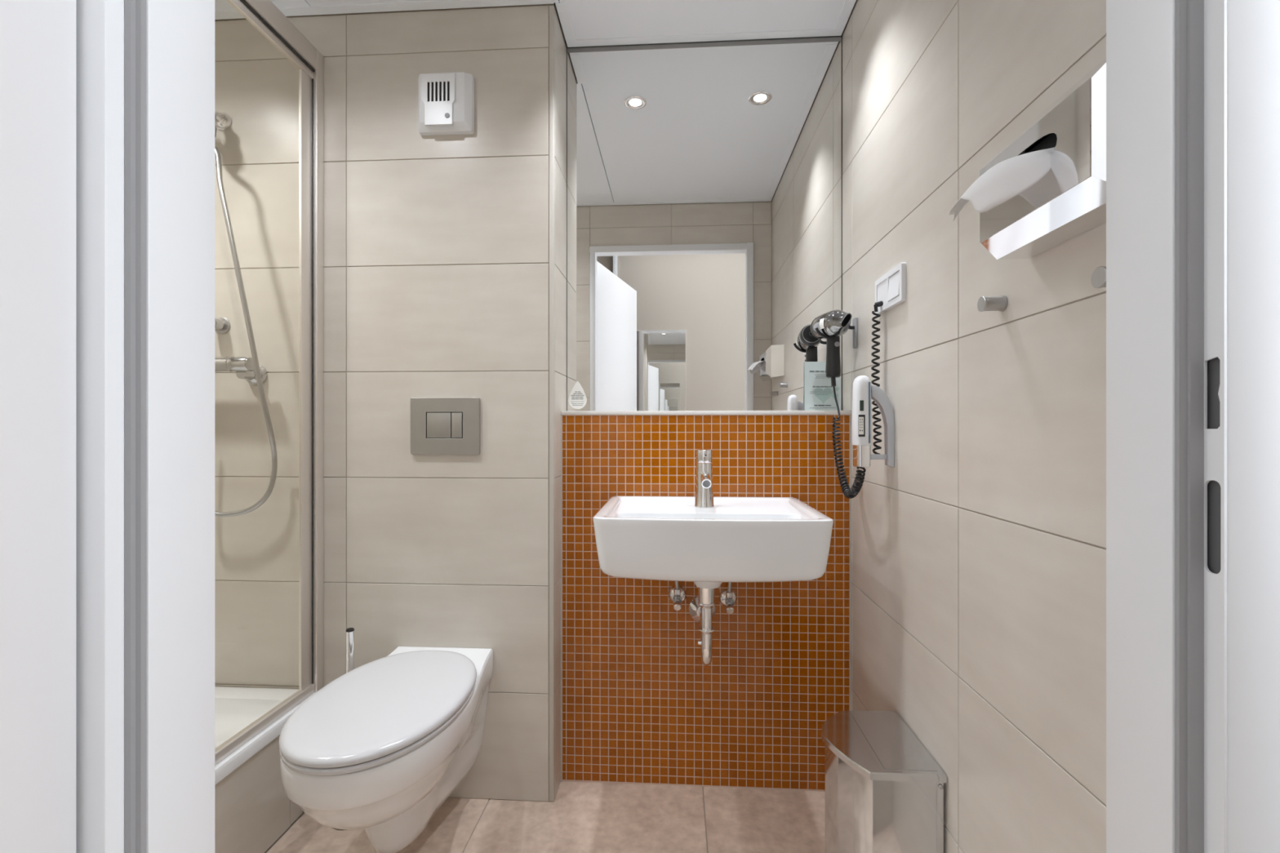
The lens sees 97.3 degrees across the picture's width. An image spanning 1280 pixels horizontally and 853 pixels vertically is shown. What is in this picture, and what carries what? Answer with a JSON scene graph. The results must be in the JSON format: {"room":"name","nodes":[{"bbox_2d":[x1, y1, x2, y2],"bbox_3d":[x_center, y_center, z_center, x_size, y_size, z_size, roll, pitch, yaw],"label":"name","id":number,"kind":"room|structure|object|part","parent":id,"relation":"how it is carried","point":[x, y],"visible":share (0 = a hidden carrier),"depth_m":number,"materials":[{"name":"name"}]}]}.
{"room":"hotel bathroom","nodes":[
{"label":"hotel bathroom","id":0,"kind":"room"},
{"bbox_2d":[214,735,303,852],"bbox_3d":[-0.966,0.911,1.076,0.058,0.262,1.049,0,0,4],"label":"wall","id":1,"kind":"structure","parent":0,"point":[253,810],"depth_m":1.34,"materials":[{"name":"beige tile"}]},
{"bbox_2d":[214,686,315,786],"bbox_3d":[-1.354,0.771,1.102,0.856,0.058,1.048,0,0,4],"label":"shower tray","id":2,"kind":"object","parent":1,"relation":"on","point":[236,708],"visible":0.09,"depth_m":1.52,"materials":[{"name":"white ceramic"}]},
{"bbox_2d":[214,0,324,765],"bbox_3d":[-0.952,-0.158,1.080,0.034,1.800,1.057,0,0,4],"label":"shower door frame","id":3,"kind":"structure","parent":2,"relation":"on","point":[264,15],"depth_m":1.56,"materials":[{"name":"metal"}]},
{"bbox_3d":[-0.952,0.729,1.064,0.020,0.025,1.026,0,0,4],"label":"rail","id":4,"kind":"part","parent":3,"relation":"part of","materials":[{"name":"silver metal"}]},
{"bbox_3d":[-0.951,-0.984,1.064,0.013,0.020,1.026,0,0,4],"label":"glass rail","id":5,"kind":"part","parent":3,"relation":"part of","materials":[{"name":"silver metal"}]},
{"bbox_3d":[-0.953,-1.030,1.064,0.034,0.057,1.026,0,0,4],"label":"rail","id":6,"kind":"part","parent":3,"relation":"part of","materials":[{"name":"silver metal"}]},
{"bbox_2d":[214,2,566,801],"bbox_3d":[-1.037,-0.078,1.742,1.612,2.240,0.252,0,0,4],"label":"wall","id":7,"kind":"structure","parent":0,"point":[437,247],"depth_m":1.59,"materials":[{"name":"beige tile"}]},
{"bbox_2d":[214,317,230,333],"bbox_3d":[-1.207,-0.294,1.604,0.048,0.048,0.044,0,0,4],"label":"valve","id":8,"kind":"object","parent":7,"relation":"attached to","point":[222,325],"visible":0.55,"depth_m":1.62,"materials":[{"name":"silver metal"}]},
{"bbox_3d":[-1.207,-0.294,1.604,0.038,0.038,0.044,0,0,4],"label":"knob","id":9,"kind":"part","parent":8,"relation":"part of","materials":[{"name":"silver metal"}]},
{"bbox_2d":[214,356,266,386],"bbox_3d":[-1.195,-0.157,1.580,0.257,0.076,0.090,0,0,4],"label":"shower mixer","id":10,"kind":"object","parent":7,"relation":"attached to","point":[243,366],"visible":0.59,"depth_m":1.54,"materials":[{"name":"silver metal"}]},
{"bbox_2d":[214,111,277,517],"bbox_3d":[-1.204,-0.379,1.542,0.379,1.260,0.177,0,0,-19],"label":"shower","id":11,"kind":"object","parent":7,"relation":"attached to","point":[223,121],"visible":0.61,"depth_m":1.52,"materials":[{"name":"silver metal"}]},
{"bbox_2d":[279,646,493,852],"bbox_3d":[-0.567,0.782,1.302,0.351,0.368,0.566,0,0,4],"label":"toilet","id":12,"kind":"object","parent":7,"relation":"attached to","point":[379,748],"visible":1,"depth_m":1.17,"materials":[{"name":"white ceramic"}]},
{"bbox_3d":[-0.569,0.627,1.273,0.349,0.012,0.506,0,0,4],"label":"seat","id":13,"kind":"part","parent":12,"relation":"part of","materials":[{"name":"grey plastic"}]},
{"bbox_3d":[-0.569,0.609,1.274,0.351,0.021,0.511,0,0,4],"label":"lid","id":14,"kind":"part","parent":12,"relation":"part of","materials":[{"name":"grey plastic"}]},
{"bbox_2d":[410,397,480,453],"bbox_3d":[-0.546,-0.004,1.580,0.197,0.158,0.011,0,0,4],"label":"flush plate","id":15,"kind":"object","parent":7,"relation":"attached to","point":[438,425],"visible":1,"depth_m":1.57,"materials":[{"name":"metal"}]},
{"bbox_2d":[417,71,474,135],"bbox_3d":[-0.543,-0.903,1.563,0.156,0.160,0.042,0,0,4],"label":"ventilation fan","id":16,"kind":"object","parent":7,"relation":"attached to","point":[446,100],"visible":1,"depth_m":1.55,"materials":[{"name":"white plastic"}]},
{"bbox_2d":[427,81,449,101],"bbox_3d":[-0.551,-0.922,1.548,0.070,0.061,0.001,0,0,4],"label":"grille","id":17,"kind":"object","parent":16,"relation":"attached to","point":[437,91],"depth_m":1.55,"materials":[{"name":"white"}]},
{"bbox_2d":[549,5,554,801],"bbox_3d":[-0.246,-0.067,1.571,0.014,2.216,0.011,0,0,4],"label":"trim","id":18,"kind":"structure","parent":7,"relation":"attached to","point":[551,7],"depth_m":1.57,"materials":[{"name":"grey metal"}]},
{"bbox_2d":[214,0,856,47],"bbox_3d":[-0.602,-1.222,1.178,2.551,0.092,1.323,0,0,4],"label":"ceiling","id":19,"kind":"structure","parent":0,"point":[584,23],"depth_m":1.61,"materials":[{"name":"grey paint"}]},
{"bbox_3d":[-1.368,-1.185,1.105,0.828,0.014,1.053,0,0,4],"label":"panel","id":20,"kind":"part","parent":19,"relation":"part of","materials":[{"name":"white paint"}]},
{"bbox_3d":[-0.993,-1.180,1.595,1.510,0.008,0.030,0,0,4],"label":"edge trim","id":21,"kind":"part","parent":19,"relation":"part of","materials":[{"name":"white"}]},
{"bbox_3d":[-0.605,-1.185,1.057,0.694,0.014,1.053,0,0,4],"label":"panel","id":22,"kind":"part","parent":19,"relation":"part of","materials":[{"name":"white paint"}]},
{"bbox_3d":[-0.216,-1.180,1.636,0.030,0.008,0.149,0,0,4],"label":"edge trim","id":23,"kind":"part","parent":19,"relation":"part of","materials":[{"name":"white"}]},
{"bbox_3d":[0.159,-1.185,1.100,0.816,0.014,1.233,0,0,4],"label":"panel","id":24,"kind":"part","parent":19,"relation":"part of","materials":[{"name":"white paint"}]},
{"bbox_3d":[0.189,-1.180,1.702,0.829,0.008,0.030,0,0,4],"label":"edge trim","id":25,"kind":"part","parent":19,"relation":"part of","materials":[{"name":"white"}]},
{"bbox_3d":[0.550,-1.180,1.060,0.030,0.008,1.203,0,0,4],"label":"edge trim","id":26,"kind":"part","parent":19,"relation":"part of","materials":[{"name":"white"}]},
{"bbox_2d":[264,781,824,852],"bbox_3d":[-0.309,1.102,-0.131,3.400,0.120,3.900,0,0,4],"label":"floor","id":27,"kind":"structure","parent":0,"point":[583,817],"depth_m":1.48,"materials":[{"name":"beige tile"}]},
{"bbox_2d":[335,627,354,830],"bbox_3d":[-0.774,0.789,1.503,0.096,0.504,0.096,0,0,4],"label":"toilet brush","id":28,"kind":"object","parent":27,"relation":"on","point":[349,631],"visible":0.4,"depth_m":1.50,"materials":[{"name":"metal"}]},
{"bbox_3d":[-0.774,0.693,1.503,0.020,0.299,0.020,0,0,4],"label":"brush handle","id":29,"kind":"part","parent":28,"relation":"part of","materials":[{"name":"silver metal"}]},
{"bbox_2d":[821,711,946,852],"bbox_3d":[0.475,0.840,1.161,0.193,0.401,0.239,0,0,4],"label":"waste bin","id":30,"kind":"object","parent":27,"relation":"on","point":[884,791],"visible":1,"depth_m":1.08,"materials":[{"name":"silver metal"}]},
{"bbox_3d":[0.475,0.647,1.161,0.193,0.014,0.239,0,0,4],"label":"bin lid","id":31,"kind":"part","parent":30,"relation":"part of","materials":[{"name":"silver metal"}]},
{"bbox_2d":[554,8,566,799],"bbox_3d":[-0.246,-0.078,1.694,0.030,2.240,0.249,0,0,4],"label":"wall","id":32,"kind":"structure","parent":0,"point":[560,49],"depth_m":1.62,"materials":[{"name":"beige tile"}]},
{"bbox_2d":[560,414,562,781],"bbox_3d":[-0.231,0.502,1.660,0.003,1.078,0.008,0,0,4],"label":"trim","id":33,"kind":"structure","parent":32,"relation":"attached to","point":[561,415],"depth_m":1.66,"materials":[{"name":"grey metal"}]},
{"bbox_2d":[566,35,841,48],"bbox_3d":[0.193,-0.603,1.760,0.877,1.190,0.062,0,0,4],"label":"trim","id":34,"kind":"structure","parent":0,"point":[841,35],"depth_m":1.73,"materials":[{"name":"grey"}]},
{"bbox_2d":[566,36,842,410],"bbox_3d":[0.190,-0.612,1.722,0.837,1.125,0.007,0,0,4],"label":"wall mirror","id":35,"kind":"object","parent":34,"relation":"attached to","point":[704,180],"visible":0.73,"depth_m":1.72,"materials":[{"name":"silver mirror"}]},
{"bbox_2d":[568,381,586,408],"bbox_3d":[-0.193,-0.100,1.743,0.057,0.087,0.001,0,0,4],"label":"sticker","id":36,"kind":"object","parent":35,"relation":"attached to","point":[577,399],"visible":1,"depth_m":1.74,"materials":[{"name":"white paper"}]},
{"bbox_2d":[570,393,584,399],"bbox_3d":[-0.193,-0.099,1.743,0.042,0.024,0.001,0,0,4],"label":"print","id":37,"kind":"object","parent":36,"relation":"on","point":[573,396],"depth_m":1.74,"materials":[{"name":"grey paper"}]},
{"bbox_2d":[562,414,849,791],"bbox_3d":[0.188,0.502,1.680,0.839,1.080,0.098,0,0,4],"label":"wall","id":38,"kind":"structure","parent":0,"point":[641,705],"depth_m":1.63,"materials":[{"name":"orange tile"}]},
{"bbox_2d":[667,581,686,610],"bbox_3d":[0.117,0.425,1.594,0.056,0.176,0.103,0,0,-17],"label":"angle valve","id":39,"kind":"object","parent":38,"relation":"attached to","point":[677,594],"visible":0.76,"depth_m":1.60,"materials":[{"name":"silver metal"}]},
{"bbox_3d":[0.105,0.499,1.585,0.023,0.029,0.031,0,0,4],"label":"valve knob","id":40,"kind":"part","parent":39,"relation":"part of","materials":[{"name":"silver metal"}]},
{"bbox_2d":[688,586,715,665],"bbox_3d":[0.171,0.494,1.498,0.076,0.216,0.268,0,0,4],"label":"trap","id":41,"kind":"object","parent":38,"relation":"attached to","point":[702,607],"visible":0.94,"depth_m":1.38,"materials":[{"name":"silver metal"}]},
{"bbox_2d":[560,410,851,414],"bbox_3d":[0.187,-0.043,1.672,0.836,0.011,0.084,0,0,4],"label":"trim","id":42,"kind":"structure","parent":38,"relation":"on","point":[562,412],"depth_m":1.63,"materials":[{"name":"white stone"}]},
{"bbox_2d":[804,361,840,410],"bbox_3d":[0.548,-0.124,1.690,0.106,0.149,0.006,0,0,4],"label":"card","id":43,"kind":"object","parent":42,"relation":"on","point":[819,391],"visible":0.94,"depth_m":1.69,"materials":[{"name":"grey paper"}]},
{"bbox_2d":[809,370,831,405],"bbox_3d":[0.543,-0.117,1.690,0.066,0.106,0.004,0,0,4],"label":"print","id":44,"kind":"object","parent":43,"relation":"attached to","point":[820,388],"depth_m":1.69,"materials":[{"name":"grey paper"}]},
{"bbox_2d":[813,387,832,404],"bbox_3d":[0.550,-0.095,1.688,0.056,0.050,0.002,0,0,4],"label":"picture","id":45,"kind":"object","parent":43,"relation":"attached to","point":[821,395],"depth_m":1.69,"materials":[{"name":"green paper"}]},
{"bbox_2d":[592,496,833,588],"bbox_3d":[0.170,0.295,1.423,0.530,0.190,0.416,0,0,4],"label":"washbasin","id":46,"kind":"object","parent":38,"relation":"attached to","point":[655,538],"visible":1,"depth_m":1.23,"materials":[{"name":"white ceramic"}]},
{"bbox_2d":[694,448,714,507],"bbox_3d":[0.168,0.134,1.448,0.052,0.152,0.134,0,0,4],"label":"mixer tap","id":47,"kind":"object","parent":46,"relation":"on","point":[704,498],"visible":1,"depth_m":1.47,"materials":[{"name":"silver metal"}]},
{"bbox_2d":[719,582,737,613],"bbox_3d":[0.239,0.428,1.586,0.058,0.182,0.108,0,0,27],"label":"angle valve","id":48,"kind":"object","parent":38,"relation":"attached to","point":[727,597],"visible":0.72,"depth_m":1.59,"materials":[{"name":"silver metal"}]},
{"bbox_3d":[0.251,0.505,1.576,0.023,0.029,0.031,0,0,4],"label":"valve knob","id":49,"kind":"part","parent":48,"relation":"part of","materials":[{"name":"silver metal"}]},
{"bbox_2d":[841,0,1106,852],"bbox_3d":[0.629,-0.078,1.068,0.120,2.240,1.389,0,0,4],"label":"wall","id":50,"kind":"structure","parent":0,"point":[979,557],"depth_m":0.94,"materials":[{"name":"beige tile"}]},
{"bbox_2d":[0,0,1279,852],"bbox_3d":[-0.015,0.022,0.062,0.947,2.040,0.898,0,0,4],"label":"door frame","id":51,"kind":"structure","parent":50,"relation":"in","point":[107,107],"depth_m":0.43,"materials":[{"name":"white paint"}]},
{"bbox_3d":[0.412,0.059,0.404,0.002,1.965,0.015,0,0,4],"label":"strike plate","id":52,"kind":"part","parent":51,"relation":"part of","materials":[{"name":"white paint"}]},
{"bbox_2d":[814,317,857,348],"bbox_3d":[0.542,-0.262,1.562,0.115,0.083,0.026,0,0,4],"label":"clip","id":53,"kind":"object","parent":50,"relation":"attached to","point":[854,327],"visible":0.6,"depth_m":1.55,"materials":[{"name":"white plastic"}]},
{"bbox_3d":[0.539,-0.271,1.555,0.110,0.052,0.013,0,0,0],"label":"clip arm","id":54,"kind":"part","parent":53,"relation":"part of","materials":[{"name":"black plastic"}]},
{"bbox_3d":[0.596,-0.262,1.559,0.007,0.083,0.026,0,0,4],"label":"clip plate","id":55,"kind":"part","parent":53,"relation":"part of","materials":[{"name":"grey metal"}]},
{"bbox_2d":[810,310,866,498],"bbox_3d":[0.535,-0.073,1.480,0.073,0.502,0.344,0,0,-2],"label":"hair dryer","id":56,"kind":"object","parent":50,"relation":"attached to","point":[833,323],"visible":0.96,"depth_m":1.51,"materials":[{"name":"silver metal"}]},
{"bbox_3d":[0.540,-0.204,1.573,0.041,0.128,0.040,0,0,4],"label":"dryer handle","id":57,"kind":"part","parent":56,"relation":"part of","materials":[{"name":"black plastic"}]},
{"bbox_3d":[0.542,-0.069,1.550,0.011,0.095,0.048,0,0,4],"label":"dryer cord","id":58,"kind":"part","parent":56,"relation":"part of","materials":[{"name":"black plastic"}]},
{"bbox_2d":[834,341,839,346],"bbox_3d":[0.544,-0.230,1.555,0.014,0.014,0.004,0,0,4],"label":"switch","id":59,"kind":"object","parent":56,"relation":"attached to","point":[837,344],"depth_m":1.55,"materials":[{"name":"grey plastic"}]},
{"bbox_2d":[849,414,851,711],"bbox_3d":[0.601,0.502,1.608,0.003,1.078,0.008,0,0,4],"label":"trim","id":60,"kind":"structure","parent":50,"relation":"attached to","point":[850,415],"depth_m":1.60,"materials":[{"name":"grey metal"}]},
{"bbox_2d":[852,301,894,467],"bbox_3d":[0.542,-0.105,1.323,0.085,0.393,0.076,0,0,4],"label":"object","id":61,"kind":"object","parent":50,"relation":"attached to","point":[863,392],"visible":1,"depth_m":1.29,"materials":[{"name":"white plastic"}]},
{"bbox_3d":[0.550,0.068,1.301,0.037,0.012,0.014,0,0,4],"label":"bracket arm","id":62,"kind":"part","parent":61,"relation":"part of","materials":[{"name":"grey plastic"}]},
{"bbox_2d":[875,262,906,314],"bbox_3d":[0.578,-0.318,1.304,0.013,0.082,0.163,0,0,4],"label":"light switch","id":63,"kind":"object","parent":50,"relation":"attached to","point":[890,288],"visible":0.94,"depth_m":1.28,"materials":[{"name":"white plastic"}]},
{"bbox_2d":[977,295,1007,311],"bbox_3d":[0.539,-0.190,0.863,0.032,0.024,0.024,0,0,4],"label":"peg","id":64,"kind":"object","parent":50,"relation":"attached to","point":[999,304],"visible":1,"depth_m":0.85,"materials":[{"name":"metal"}]},
{"bbox_2d":[979,57,1106,259],"bbox_3d":[0.503,-0.307,0.674,0.080,0.150,0.252,0,0,4],"label":"dispenser","id":65,"kind":"object","parent":50,"relation":"attached to","point":[1068,201],"visible":0.61,"depth_m":0.63,"materials":[{"name":"silver metal"}]},
{"bbox_2d":[949,146,1054,221],"bbox_3d":[0.434,-0.290,0.686,0.087,0.062,0.106,0,0,4],"label":"tissue","id":66,"kind":"object","parent":65,"relation":"in","point":[1008,178],"visible":0.99,"depth_m":0.66,"materials":[{"name":"paper"}]},
{"bbox_2d":[1090,266,1106,288],"bbox_3d":[0.524,-0.167,0.624,0.032,0.024,0.024,0,0,4],"label":"peg","id":67,"kind":"object","parent":50,"relation":"attached to","point":[1098,279],"visible":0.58,"depth_m":0.62,"materials":[{"name":"metal"}]}
]}

